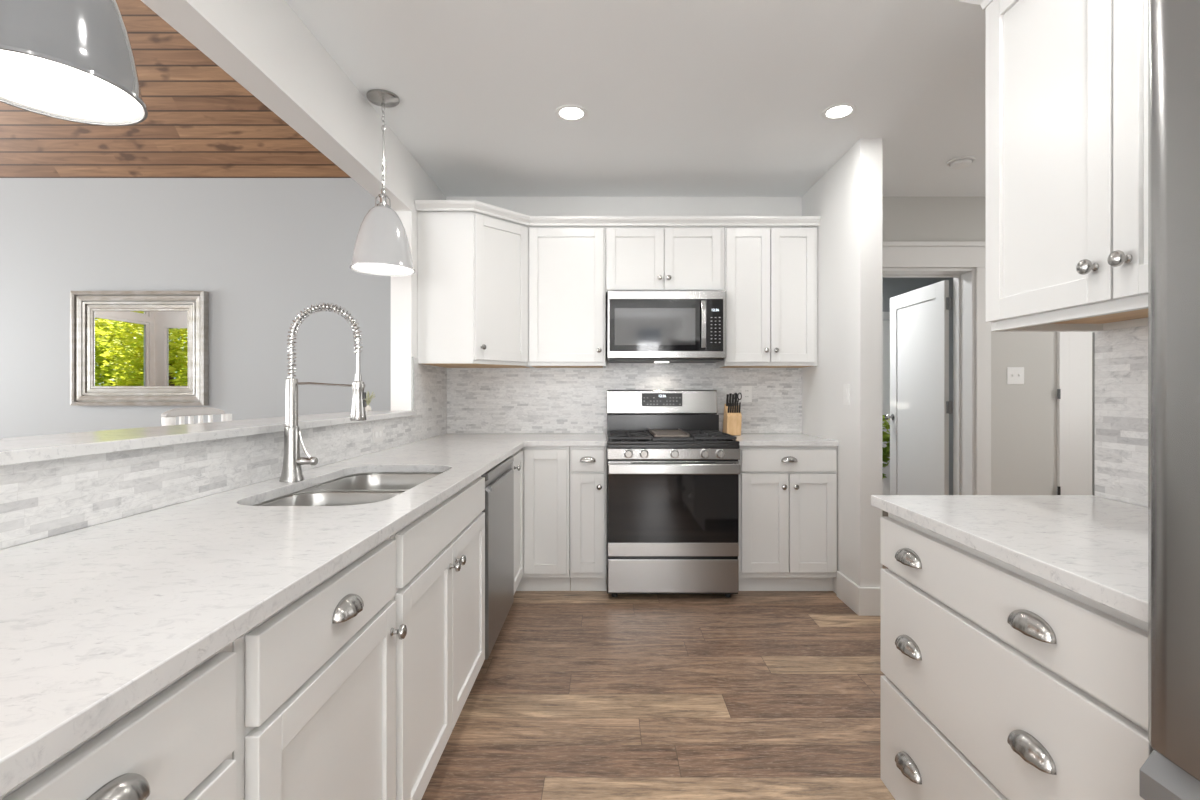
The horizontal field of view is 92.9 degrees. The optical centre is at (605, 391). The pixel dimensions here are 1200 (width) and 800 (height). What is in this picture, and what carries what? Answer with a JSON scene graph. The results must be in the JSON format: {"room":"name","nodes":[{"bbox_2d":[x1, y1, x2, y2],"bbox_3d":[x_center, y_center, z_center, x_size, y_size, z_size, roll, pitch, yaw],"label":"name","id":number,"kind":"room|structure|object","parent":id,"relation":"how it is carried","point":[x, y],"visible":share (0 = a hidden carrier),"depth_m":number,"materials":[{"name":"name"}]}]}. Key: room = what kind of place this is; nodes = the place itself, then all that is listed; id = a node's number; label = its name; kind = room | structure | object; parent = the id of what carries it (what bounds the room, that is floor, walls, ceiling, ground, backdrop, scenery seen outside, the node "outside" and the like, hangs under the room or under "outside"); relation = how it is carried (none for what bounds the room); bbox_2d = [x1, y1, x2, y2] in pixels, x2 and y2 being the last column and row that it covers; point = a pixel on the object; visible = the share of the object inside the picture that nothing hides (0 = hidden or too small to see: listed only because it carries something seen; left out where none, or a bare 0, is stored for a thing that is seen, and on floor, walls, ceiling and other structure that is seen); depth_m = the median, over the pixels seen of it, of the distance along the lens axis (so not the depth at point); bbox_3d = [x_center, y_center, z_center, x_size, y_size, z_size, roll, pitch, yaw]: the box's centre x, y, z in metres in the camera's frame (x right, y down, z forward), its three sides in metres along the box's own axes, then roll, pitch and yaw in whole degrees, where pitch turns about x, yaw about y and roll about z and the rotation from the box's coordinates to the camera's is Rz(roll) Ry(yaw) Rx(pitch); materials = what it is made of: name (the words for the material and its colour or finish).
{"room":"kitchen","nodes":[
{"label":"kitchen","id":0,"kind":"room"},
{"bbox_2d":[0,0,350,177],"bbox_3d":[-5.171,-2.966,2.175,7.857,2.028,6.350,0,0,0],"label":"ceiling","id":1,"kind":"structure","parent":0,"point":[200,122],"depth_m":4.94,"materials":[{"name":"brown wood"}]},
{"bbox_2d":[0,178,390,437],"bbox_3d":[-5.171,-0.446,5.250,7.857,3.300,0.100,0,0,0],"label":"wall","id":2,"kind":"structure","parent":0,"point":[264,251],"depth_m":5.20,"materials":[{"name":"grey paint"}]},
{"bbox_2d":[70,291,207,405],"bbox_3d":[-4.228,-0.395,5.163,1.205,1.033,0.070,0,0,0],"label":"wall mirror","id":3,"kind":"object","parent":2,"relation":"attached to","point":[128,348],"visible":1,"depth_m":5.17,"materials":[{"name":"silver metal"}]},
{"bbox_2d":[94,311,187,385],"bbox_3d":[-4.228,-0.395,5.186,0.851,0.679,0.005,0,0,0],"label":"mirror glass","id":4,"kind":"object","parent":3,"relation":"attached to","point":[132,348],"depth_m":5.18,"materials":[{"name":"green"}]},
{"bbox_2d":[0,0,445,549],"bbox_3d":[-1.183,-1.396,0.800,0.120,5.200,8.800,0,0,0],"label":"wall","id":5,"kind":"structure","parent":0,"point":[265,46],"depth_m":2.23,"materials":[{"name":"white paint"}]},
{"bbox_2d":[0,411,416,465],"bbox_3d":[-1.250,0.121,1.484,0.320,0.026,3.608,0,0,0],"label":"bar ledge","id":6,"kind":"object","parent":5,"relation":"on","point":[15,450],"visible":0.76,"depth_m":1.44,"materials":[{"name":"white stone"}]},
{"bbox_2d":[365,405,371,410],"bbox_3d":[-1.335,0.091,3.200,0.036,0.033,0.036,0,0,0],"label":"vase","id":7,"kind":"object","parent":6,"relation":"on","point":[367,408],"depth_m":3.19,"materials":[{"name":"white ceramic"}]},
{"bbox_2d":[364,391,374,410],"bbox_3d":[-1.336,0.052,3.201,0.072,0.112,0.057,0,0,-44],"label":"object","id":8,"kind":"object","parent":6,"relation":"on","point":[367,408],"visible":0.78,"depth_m":3.19,"materials":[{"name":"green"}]},
{"bbox_2d":[0,357,446,548],"bbox_3d":[-1.117,0.043,1.835,0.011,0.494,4.310,0,0,0],"label":"tile backsplash","id":9,"kind":"structure","parent":5,"relation":"attached to","point":[40,499],"depth_m":1.45,"materials":[{"name":"tile"}]},
{"bbox_2d":[373,426,382,442],"bbox_3d":[-1.111,0.206,2.777,0.007,0.075,0.115,0,0,0],"label":"electrical outlet","id":10,"kind":"object","parent":9,"relation":"attached to","point":[377,431],"visible":1,"depth_m":2.77,"materials":[{"name":"white plastic"}]},
{"bbox_2d":[285,0,985,196],"bbox_3d":[1.738,-1.431,1.800,5.723,0.120,10.800,0,0,0],"label":"ceiling","id":11,"kind":"structure","parent":0,"point":[680,98],"depth_m":2.54,"materials":[{"name":"white paint"}]},
{"bbox_2d":[0,0,147,125],"bbox_3d":[-1.046,-0.969,1.074,0.285,0.804,0.285,0,0,0],"label":"pendant lamp","id":12,"kind":"object","parent":11,"relation":"hanging from","point":[68,60],"visible":1,"depth_m":1.09,"materials":[{"name":"silver metal"}]},
{"bbox_2d":[350,89,414,275],"bbox_3d":[-1.036,-0.969,2.650,0.285,0.804,0.285,0,0,0],"label":"pendant lamp","id":13,"kind":"object","parent":11,"relation":"hanging from","point":[382,246],"visible":1,"depth_m":2.58,"materials":[{"name":"silver metal"}]},
{"bbox_2d":[555,105,587,120],"bbox_3d":[-0.170,-1.368,2.800,0.160,0.006,0.160,0,0,0],"label":"recessed light","id":14,"kind":"object","parent":11,"relation":"in","point":[566,112],"visible":1,"depth_m":2.79,"materials":[{"name":"white plastic"}]},
{"bbox_2d":[821,103,856,119],"bbox_3d":[1.138,-1.368,2.785,0.160,0.006,0.160,0,0,0],"label":"recessed light","id":15,"kind":"object","parent":11,"relation":"in","point":[843,110],"visible":1,"depth_m":2.78,"materials":[{"name":"white plastic"}]},
{"bbox_2d":[947,156,974,168],"bbox_3d":[2.105,-1.353,3.380,0.144,0.035,0.144,0,0,0],"label":"smoke detector","id":16,"kind":"object","parent":11,"relation":"attached to","point":[965,162],"visible":1,"depth_m":3.35,"materials":[{"name":"white plastic"}]},
{"bbox_2d":[421,510,894,799],"bbox_3d":[-2.300,1.254,1.800,13.800,0.100,10.800,0,0,0],"label":"floor","id":17,"kind":"structure","parent":0,"point":[577,695],"depth_m":2.22,"materials":[{"name":"brown wood"}]},
{"bbox_2d":[0,643,235,799],"bbox_3d":[-0.789,0.762,0.546,0.661,0.884,0.458,0,0,0],"label":"base cabinet","id":18,"kind":"object","parent":17,"relation":"on","point":[179,743],"visible":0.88,"depth_m":0.63,"materials":[{"name":"white paint"}]},
{"bbox_2d":[161,407,231,425],"bbox_3d":[-1.664,0.636,2.556,0.394,1.137,0.432,0,0,0],"label":"bar stool","id":19,"kind":"object","parent":17,"relation":"on","point":[168,418],"visible":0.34,"depth_m":2.53,"materials":[{"name":"grey wood"}]},
{"bbox_2d":[232,537,406,799],"bbox_3d":[-0.786,0.762,1.060,0.667,0.884,0.563,0,0,0],"label":"base cabinet","id":20,"kind":"object","parent":17,"relation":"on","point":[316,679],"visible":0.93,"depth_m":1.00,"materials":[{"name":"white paint"}]},
{"bbox_2d":[390,476,484,799],"bbox_3d":[-0.786,0.762,1.833,0.667,0.884,0.973,0,0,0],"label":"base cabinet","id":21,"kind":"object","parent":17,"relation":"on","point":[439,598],"visible":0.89,"depth_m":1.66,"materials":[{"name":"white paint"}]},
{"bbox_2d":[481,456,513,659],"bbox_3d":[-0.792,0.768,2.646,0.636,0.872,0.640,0,0,0],"label":"dishwasher","id":22,"kind":"object","parent":17,"relation":"on","point":[499,480],"visible":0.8,"depth_m":2.52,"materials":[{"name":"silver metal"}]},
{"bbox_2d":[511,446,569,593],"bbox_3d":[-0.669,0.762,3.480,0.902,0.884,1.016,0,0,0],"label":"base cabinet","id":23,"kind":"object","parent":17,"relation":"on","point":[541,473],"visible":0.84,"depth_m":3.38,"materials":[{"name":"white paint"}]},
{"bbox_2d":[0,433,606,797],"bbox_3d":[-0.555,0.305,1.835,1.118,0.030,4.311,0,0,0],"label":"countertop","id":24,"kind":"structure","parent":23,"relation":"on","point":[96,621],"depth_m":0.89,"materials":[{"name":"white stone"}]},
{"bbox_2d":[279,303,366,481],"bbox_3d":[-0.924,-0.002,1.864,0.278,0.582,0.072,0,0,0],"label":"faucet","id":25,"kind":"object","parent":24,"relation":"on","point":[292,461],"visible":1,"depth_m":1.85,"materials":[{"name":"silver metal"}]},
{"bbox_2d":[254,472,440,505],"bbox_3d":[-0.789,0.423,1.860,0.442,0.205,0.856,0,0,0],"label":"sink","id":26,"kind":"object","parent":24,"relation":"in","point":[363,488],"visible":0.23,"depth_m":1.85,"materials":[{"name":"silver metal"}]},
{"bbox_2d":[570,446,606,590],"bbox_3d":[-0.106,0.762,3.662,0.218,0.884,0.653,0,0,0],"label":"base cabinet","id":27,"kind":"object","parent":17,"relation":"on","point":[588,464],"visible":1,"depth_m":3.37,"materials":[{"name":"white paint"}]},
{"bbox_2d":[607,390,739,596],"bbox_3d":[0.386,0.595,3.600,0.759,1.219,0.769,0,0,0],"label":"gas range","id":28,"kind":"object","parent":17,"relation":"on","point":[673,476],"visible":1,"depth_m":3.27,"materials":[{"name":"silver metal"}]},
{"bbox_2d":[607,434,739,447],"bbox_3d":[0.387,0.303,3.561,0.758,0.042,0.598,0,0,0],"label":"cooktop","id":29,"kind":"object","parent":28,"relation":"in","point":[618,440],"depth_m":3.26,"materials":[{"name":"black metal"}]},
{"bbox_2d":[738,446,836,590],"bbox_3d":[1.072,0.762,3.662,0.602,0.884,0.653,0,0,0],"label":"base cabinet","id":30,"kind":"object","parent":17,"relation":"on","point":[788,494],"visible":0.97,"depth_m":3.37,"materials":[{"name":"white paint"}]},
{"bbox_2d":[733,433,838,445],"bbox_3d":[1.071,0.305,3.675,0.605,0.030,0.631,0,0,0],"label":"countertop","id":31,"kind":"structure","parent":30,"relation":"on","point":[745,439],"depth_m":3.41,"materials":[{"name":"white stone"}]},
{"bbox_2d":[722,404,741,434],"bbox_3d":[0.850,0.185,3.852,0.096,0.209,0.173,0,0,0],"label":"knife block","id":32,"kind":"object","parent":31,"relation":"on","point":[732,422],"visible":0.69,"depth_m":3.78,"materials":[{"name":"brown wood"}]},
{"bbox_2d":[882,415,889,483],"bbox_3d":[2.601,0.661,5.744,0.652,1.085,0.607,0,0,0],"label":"potted plant","id":33,"kind":"object","parent":17,"relation":"on","point":[885,436],"visible":0.08,"depth_m":5.64,"materials":[{"name":"green plant"}]},
{"bbox_2d":[881,513,1153,799],"bbox_3d":[1.050,0.762,1.191,0.625,0.884,0.798,0,0,0],"label":"base cabinet","id":34,"kind":"object","parent":17,"relation":"on","point":[1002,680],"visible":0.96,"depth_m":1.11,"materials":[{"name":"white paint"}]},
{"bbox_2d":[871,495,1147,623],"bbox_3d":[1.056,0.305,1.194,0.619,0.030,0.820,0,0,0],"label":"countertop","id":35,"kind":"structure","parent":34,"relation":"on","point":[1095,548],"depth_m":1.19,"materials":[{"name":"white stone"}]},
{"bbox_2d":[1139,0,1199,799],"bbox_3d":[0.997,0.294,0.315,0.726,1.780,0.912,0,0,0],"label":"refrigerator","id":36,"kind":"object","parent":17,"relation":"on","point":[1171,771],"visible":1,"depth_m":0.71,"materials":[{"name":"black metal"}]},
{"bbox_2d":[446,197,1056,494],"bbox_3d":[1.639,-0.084,4.100,5.523,2.575,0.200,0,0,0],"label":"wall","id":37,"kind":"structure","parent":0,"point":[1023,416],"depth_m":4.00,"materials":[{"name":"grey paint"}]},
{"bbox_2d":[417,212,532,367],"bbox_3d":[-0.813,-0.620,3.688,0.618,0.903,0.620,0,0,0],"label":"upper cabinet","id":38,"kind":"object","parent":37,"relation":"attached to","point":[472,267],"visible":0.97,"depth_m":3.39,"materials":[{"name":"white paint"}]},
{"bbox_2d":[415,200,820,225],"bbox_3d":[0.111,-1.098,3.613,2.517,0.052,0.298,0,0,-8],"label":"crown molding","id":39,"kind":"structure","parent":38,"relation":"on","point":[421,205],"depth_m":3.64,"materials":[{"name":"white paint"}]},
{"bbox_2d":[528,227,605,367],"bbox_3d":[-0.255,-0.620,3.820,0.505,0.903,0.357,0,0,0],"label":"upper cabinet","id":40,"kind":"object","parent":37,"relation":"attached to","point":[567,265],"visible":1,"depth_m":3.68,"materials":[{"name":"white paint"}]},
{"bbox_2d":[447,335,801,432],"bbox_3d":[0.130,-0.053,3.996,2.488,0.686,0.008,0,0,0],"label":"tile backsplash","id":41,"kind":"structure","parent":37,"relation":"attached to","point":[479,400],"depth_m":3.99,"materials":[{"name":"tile"}]},
{"bbox_2d":[742,386,751,401],"bbox_3d":[0.985,0.014,3.988,0.072,0.115,0.007,0,0,0],"label":"electrical outlet","id":42,"kind":"object","parent":41,"relation":"attached to","point":[746,390],"visible":0.99,"depth_m":3.99,"materials":[{"name":"white plastic"}]},
{"bbox_2d":[606,227,723,299],"bbox_3d":[0.384,-0.859,3.820,0.768,0.425,0.357,0,0,0],"label":"upper cabinet","id":43,"kind":"object","parent":37,"relation":"attached to","point":[637,258],"visible":0.98,"depth_m":3.68,"materials":[{"name":"white paint"}]},
{"bbox_2d":[607,291,725,362],"bbox_3d":[0.386,-0.421,3.775,0.752,0.442,0.420,0,0,0],"label":"microwave","id":44,"kind":"object","parent":43,"relation":"attached to","point":[643,326],"visible":1,"depth_m":3.60,"materials":[{"name":"silver metal"}]},
{"bbox_2d":[716,227,817,367],"bbox_3d":[1.071,-0.620,3.820,0.603,0.903,0.357,0,0,0],"label":"upper cabinet","id":45,"kind":"object","parent":37,"relation":"attached to","point":[771,273],"visible":0.99,"depth_m":3.68,"materials":[{"name":"white paint"}]},
{"bbox_2d":[885,280,952,494],"bbox_3d":[2.505,0.181,4.629,0.105,2.025,0.831,0,0,-1],"label":"door","id":46,"kind":"structure","parent":37,"relation":"in","point":[921,407],"depth_m":4.58,"materials":[{"name":"white paint"}]},
{"bbox_2d":[882,242,990,494],"bbox_3d":[2.185,0.079,4.090,1.060,2.250,0.260,0,0,0],"label":"trim","id":47,"kind":"structure","parent":37,"relation":"attached to","point":[964,262],"depth_m":3.98,"materials":[{"name":"white paint"}]},
{"bbox_2d":[1007,367,1023,383],"bbox_3d":[2.872,-0.114,3.993,0.118,0.118,0.014,0,0,0],"label":"light switch","id":48,"kind":"object","parent":37,"relation":"attached to","point":[1015,375],"visible":1,"depth_m":4.00,"materials":[{"name":"white plastic"}]},
{"bbox_2d":[1057,332,1068,494],"bbox_3d":[3.618,0.119,3.989,0.905,2.170,0.022,0,0,0],"label":"trim","id":49,"kind":"structure","parent":37,"relation":"attached to","point":[1062,337],"depth_m":3.98,"materials":[{"name":"white paint"}]},
{"bbox_2d":[1057,332,1093,495],"bbox_3d":[3.575,0.167,3.960,0.850,2.055,0.078,0,0,0],"label":"door","id":50,"kind":"structure","parent":37,"relation":"in","point":[1080,343],"depth_m":3.99,"materials":[{"name":"white paint"}]},
{"bbox_2d":[802,138,881,593],"bbox_3d":[1.434,-0.083,3.539,0.120,2.574,0.919,0,0,0],"label":"wall","id":51,"kind":"structure","parent":0,"point":[847,198],"depth_m":3.17,"materials":[{"name":"white paint"}]},
{"bbox_2d":[843,384,849,404],"bbox_3d":[1.369,0.014,3.250,0.009,0.120,0.076,0,0,0],"label":"light switch","id":52,"kind":"object","parent":51,"relation":"attached to","point":[846,387],"visible":1,"depth_m":3.23,"materials":[{"name":"white plastic"}]},
{"bbox_2d":[837,571,880,615],"bbox_3d":[1.434,1.129,3.522,0.152,0.150,0.916,0,0,0],"label":"baseboard","id":53,"kind":"structure","parent":51,"relation":"attached to","point":[864,601],"depth_m":3.07,"materials":[{"name":"white paint"}]},
{"bbox_2d":[882,278,952,494],"bbox_3d":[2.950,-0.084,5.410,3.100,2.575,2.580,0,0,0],"label":"door frame","id":54,"kind":"structure","parent":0,"point":[891,287],"depth_m":6.60,"materials":[{"name":"grey paint"}]},
{"bbox_2d":[882,312,889,494],"bbox_3d":[3.010,0.139,6.580,0.980,2.130,0.040,0,0,0],"label":"window","id":55,"kind":"structure","parent":54,"relation":"in","point":[885,315],"depth_m":6.56,"materials":[{"name":"white paint"}]},
{"bbox_3d":[1.434,-0.083,-1.000,0.120,2.574,5.200,0,0,0],"label":"wall","id":56,"kind":"structure","parent":0,"visible":0},
{"bbox_2d":[959,0,1147,331],"bbox_3d":[1.192,-0.657,1.208,0.361,0.978,0.868,0,0,0],"label":"upper cabinet","id":57,"kind":"object","parent":56,"relation":"attached to","point":[1067,80],"visible":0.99,"depth_m":1.32,"materials":[{"name":"white paint"}]},
{"bbox_2d":[1092,326,1147,506],"bbox_3d":[1.369,0.061,1.150,0.009,0.457,0.900,0,0,0],"label":"tile backsplash","id":58,"kind":"structure","parent":56,"relation":"attached to","point":[1119,356],"depth_m":1.51,"materials":[{"name":"tile"}]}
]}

